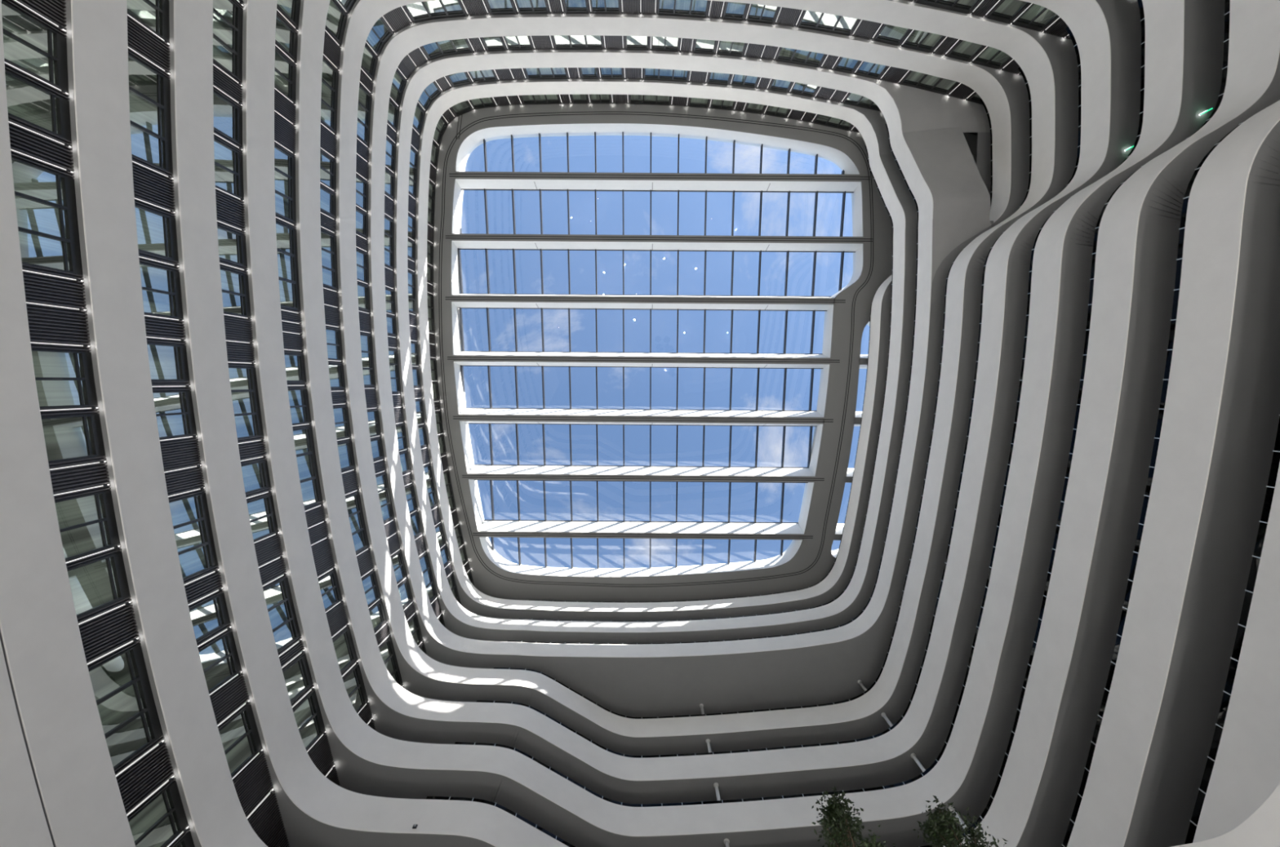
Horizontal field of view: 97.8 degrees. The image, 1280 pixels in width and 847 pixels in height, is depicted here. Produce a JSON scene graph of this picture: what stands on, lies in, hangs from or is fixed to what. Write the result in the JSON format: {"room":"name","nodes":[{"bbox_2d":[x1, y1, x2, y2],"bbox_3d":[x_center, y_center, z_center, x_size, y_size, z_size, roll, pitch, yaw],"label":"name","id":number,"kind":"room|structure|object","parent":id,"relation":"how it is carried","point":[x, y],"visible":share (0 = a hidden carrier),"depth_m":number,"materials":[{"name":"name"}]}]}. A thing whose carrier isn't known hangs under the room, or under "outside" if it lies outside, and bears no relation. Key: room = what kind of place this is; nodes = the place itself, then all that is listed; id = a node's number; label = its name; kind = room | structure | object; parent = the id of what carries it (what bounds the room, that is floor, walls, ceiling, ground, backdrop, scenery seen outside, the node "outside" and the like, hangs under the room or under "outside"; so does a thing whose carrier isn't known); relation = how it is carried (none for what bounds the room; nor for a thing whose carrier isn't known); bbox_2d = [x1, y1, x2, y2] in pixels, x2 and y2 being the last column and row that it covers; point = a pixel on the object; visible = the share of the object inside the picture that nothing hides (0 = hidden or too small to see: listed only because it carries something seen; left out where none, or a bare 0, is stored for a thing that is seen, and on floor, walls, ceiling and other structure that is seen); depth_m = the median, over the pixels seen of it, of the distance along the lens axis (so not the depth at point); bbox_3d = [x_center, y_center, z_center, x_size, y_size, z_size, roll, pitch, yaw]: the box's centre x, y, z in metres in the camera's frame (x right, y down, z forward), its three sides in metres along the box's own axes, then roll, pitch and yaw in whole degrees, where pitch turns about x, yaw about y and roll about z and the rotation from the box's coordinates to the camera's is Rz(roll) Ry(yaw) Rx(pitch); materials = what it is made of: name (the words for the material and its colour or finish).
{"room":"building atrium","nodes":[
{"label":"building atrium","id":0,"kind":"room"},
{"bbox_2d":[0,640,53,846],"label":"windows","id":1,"kind":"structure","parent":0,"point":[23,822],"depth_m":12.64,"materials":[{"name":"white paint"}]},
{"bbox_2d":[1,0,289,846],"bbox_3d":[-14.445,-0.768,15.806,2.302,6.270,37.414,-3,-86,0],"label":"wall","id":2,"kind":"structure","parent":0,"point":[35,42],"depth_m":15.70,"materials":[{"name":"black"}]},
{"bbox_2d":[126,0,251,773],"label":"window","id":3,"kind":"structure","parent":0,"point":[148,20],"depth_m":18.28,"materials":[{"name":"white paint"}]},
{"bbox_2d":[213,0,340,786],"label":"windows","id":4,"kind":"structure","parent":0,"point":[228,15],"depth_m":21.62,"materials":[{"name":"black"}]},
{"bbox_2d":[274,0,376,730],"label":"windows","id":5,"kind":"structure","parent":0,"point":[287,17],"depth_m":24.85,"materials":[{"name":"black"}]},
{"bbox_2d":[287,20,364,546],"bbox_3d":[-20.561,-1.837,20.188,0.001,43.609,49.500,0,-86,0],"label":"windows","id":6,"kind":"structure","parent":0,"point":[339,20],"depth_m":37.17,"materials":[{"name":"clear glass"}]},
{"bbox_2d":[320,0,404,688],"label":"windows","id":7,"kind":"structure","parent":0,"point":[332,44],"depth_m":28.06,"materials":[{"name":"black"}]},
{"bbox_2d":[355,37,426,654],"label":"windows","id":8,"kind":"structure","parent":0,"point":[366,77],"depth_m":31.39,"materials":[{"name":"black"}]},
{"bbox_2d":[384,68,445,627],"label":"windows","id":9,"kind":"structure","parent":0,"point":[392,130],"depth_m":34.68,"materials":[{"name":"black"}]},
{"bbox_2d":[407,102,461,604],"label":"windows","id":10,"kind":"structure","parent":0,"point":[415,135],"depth_m":37.99,"materials":[{"name":"white"}]},
{"bbox_2d":[426,115,474,586],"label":"windows","id":11,"kind":"structure","parent":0,"point":[433,172],"depth_m":41.27,"materials":[{"name":"white"}]},
{"bbox_2d":[0,0,1279,846],"bbox_3d":[3.401,-0.785,13.197,42.629,1.841,46.101,0,-86,0],"label":"parapet","id":12,"kind":"object","parent":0,"point":[78,790],"visible":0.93,"depth_m":13.72,"materials":[{"name":"white paint"}]},
{"bbox_2d":[437,94,859,133],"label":"windows","id":13,"kind":"structure","parent":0,"point":[450,114],"depth_m":40.03,"materials":[{"name":"white"}]},
{"bbox_2d":[361,36,975,602],"bbox_3d":[2.693,-3.528,42.844,46.365,1.985,49.500,0,-86,0],"label":"frame","id":14,"kind":"structure","parent":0,"point":[809,557],"depth_m":42.08,"materials":[{"name":"white metal"}]},
{"bbox_2d":[457,131,855,568],"bbox_3d":[1.231,-5.110,43.507,30.438,0.884,33.666,0,-86,0],"label":"window","id":15,"kind":"structure","parent":14,"relation":"attached to","point":[540,135],"depth_m":43.21,"materials":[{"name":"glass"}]},
{"bbox_2d":[63,0,1279,846],"bbox_3d":[3.411,-1.030,16.488,42.629,1.841,46.101,0,-86,0],"label":"parapet","id":16,"kind":"object","parent":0,"point":[1218,420],"visible":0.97,"depth_m":16.26,"materials":[{"name":"white paint"}]},
{"bbox_2d":[396,35,982,104],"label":"windows","id":17,"kind":"structure","parent":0,"point":[420,55],"depth_m":33.41,"materials":[{"name":"white"}]},
{"bbox_2d":[393,48,991,643],"bbox_3d":[3.341,-3.769,34.463,42.375,5.226,43.316,0,-86,0],"label":"parapet","id":18,"kind":"object","parent":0,"point":[929,147],"visible":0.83,"depth_m":35.17,"materials":[{"name":"white paint"}]},
{"bbox_2d":[365,0,1022,75],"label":"windows","id":19,"kind":"structure","parent":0,"point":[384,28],"depth_m":30.13,"materials":[{"name":"white"}]},
{"bbox_2d":[414,60,977,621],"bbox_3d":[3.479,-4.015,37.757,42.629,5.219,43.316,0,-86,0],"label":"parapet","id":20,"kind":"object","parent":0,"point":[899,202],"visible":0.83,"depth_m":38.90,"materials":[{"name":"white paint"}]},
{"bbox_2d":[417,67,977,135],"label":"windows","id":21,"kind":"structure","parent":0,"point":[444,83],"depth_m":36.73,"materials":[{"name":"white"}]},
{"bbox_2d":[367,13,1030,717],"bbox_3d":[3.463,-3.647,32.839,42.629,1.841,43.315,0,-86,0],"label":"parapet","id":22,"kind":"object","parent":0,"point":[825,666],"visible":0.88,"depth_m":32.95,"materials":[{"name":"white paint"}]},
{"bbox_2d":[337,0,1071,39],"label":"windows","id":23,"kind":"structure","parent":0,"point":[1019,13],"depth_m":26.99,"materials":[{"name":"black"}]},
{"bbox_2d":[330,0,1078,755],"bbox_3d":[3.453,-2.013,29.651,42.629,1.841,46.101,0,-86,0],"label":"parapet","id":24,"kind":"object","parent":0,"point":[1048,67],"visible":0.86,"depth_m":29.50,"materials":[{"name":"white paint"}]},
{"bbox_2d":[699,703,704,714],"bbox_3d":[3.677,17.008,31.950,0.240,3.003,0.240,0,-86,0],"label":"column","id":25,"kind":"structure","parent":24,"relation":"on","point":[701,705],"depth_m":33.05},
{"bbox_2d":[857,680,866,691],"bbox_3d":[13.082,15.512,31.809,0.240,3.003,0.240,0,-86,0],"label":"column","id":26,"kind":"structure","parent":24,"relation":"on","point":[859,682],"depth_m":32.85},
{"bbox_2d":[294,0,1141,804],"bbox_3d":[3.442,-1.767,26.361,42.629,1.841,46.101,0,-86,0],"label":"parapet","id":27,"kind":"object","parent":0,"point":[1105,35],"visible":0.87,"depth_m":26.48,"materials":[{"name":"white paint"}]},
{"bbox_2d":[706,738,711,752],"bbox_3d":[3.666,17.253,28.659,0.240,3.003,0.240,0,-86,0],"label":"column","id":28,"kind":"structure","parent":27,"relation":"on","point":[708,741],"depth_m":29.72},
{"bbox_2d":[880,712,893,727],"bbox_3d":[13.071,15.758,28.518,0.240,3.003,0.240,0,-86,0],"label":"column","id":29,"kind":"structure","parent":27,"relation":"on","point":[883,714],"depth_m":29.53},
{"bbox_2d":[168,0,1279,846],"bbox_3d":[3.422,-1.276,19.779,42.629,1.841,46.101,0,-86,0],"label":"parapet","id":30,"kind":"object","parent":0,"point":[1032,802],"visible":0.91,"depth_m":19.64,"materials":[{"name":"white paint"}]},
{"bbox_2d":[724,839,729,846],"bbox_3d":[3.646,17.744,22.078,0.240,3.003,0.240,0,-86,0],"label":"column","id":31,"kind":"structure","parent":30,"relation":"on","point":[726,842],"depth_m":23.44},
{"bbox_2d":[948,805,966,831],"bbox_3d":[13.050,16.249,21.937,0.240,3.003,0.240,0,-86,0],"label":"column","id":32,"kind":"structure","parent":30,"relation":"on","point":[951,809],"depth_m":22.90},
{"bbox_2d":[240,0,1225,846],"bbox_3d":[3.432,-1.522,23.070,42.629,1.841,46.101,0,-86,0],"label":"parapet","id":33,"kind":"object","parent":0,"point":[1182,44],"visible":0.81,"depth_m":23.21,"materials":[{"name":"white paint"}]},
{"bbox_2d":[713,782,720,800],"bbox_3d":[3.656,17.499,25.369,0.240,3.003,0.240,0,-86,0],"label":"column","id":34,"kind":"structure","parent":33,"relation":"on","point":[716,784],"depth_m":26.36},
{"bbox_2d":[911,753,925,772],"bbox_3d":[13.061,16.004,25.227,0.240,3.003,0.240,0,-86,0],"label":"column","id":35,"kind":"structure","parent":33,"relation":"on","point":[913,755],"depth_m":26.18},
{"bbox_2d":[1198,107,1212,115],"bbox_3d":[21.420,-11.806,21.182,0.340,0.280,0.050,-29,-86,2],"label":"exit sign","id":36,"kind":"object","parent":33,"relation":"hanging from","point":[1211,108],"visible":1,"depth_m":21.06,"materials":[{"name":"green plastic"}]},
{"bbox_2d":[1170,782,1279,846],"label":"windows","id":37,"kind":"structure","parent":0,"point":[1261,828],"depth_m":11.06,"materials":[{"name":"white paint"}]},
{"bbox_3d":[2.552,-0.198,-1.778,46.365,0.300,49.500,0,-86,0],"label":"floor","id":38,"kind":"structure","parent":0,"visible":0},
{"bbox_2d":[811,786,886,846],"bbox_3d":[2.646,5.598,3.280,1.255,8.925,1.408,0,-86,0],"label":"tree","id":39,"kind":"object","parent":38,"relation":"on","point":[837,820],"visible":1,"depth_m":7.17,"materials":[{"name":"green plant"}]},
{"bbox_2d":[855,834,895,846],"bbox_3d":[4.207,8.310,4.773,1.402,11.509,1.267,-18,-86,1],"label":"tree","id":40,"kind":"object","parent":38,"relation":"on","point":[875,843],"visible":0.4,"depth_m":10.31,"materials":[{"name":"green plant"}]},
{"bbox_2d":[912,795,1007,846],"bbox_3d":[3.961,5.766,3.296,1.780,8.941,1.492,34,-86,-2],"label":"tree","id":41,"kind":"object","parent":38,"relation":"on","point":[943,829],"visible":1,"depth_m":7.13,"materials":[{"name":"green plant"}]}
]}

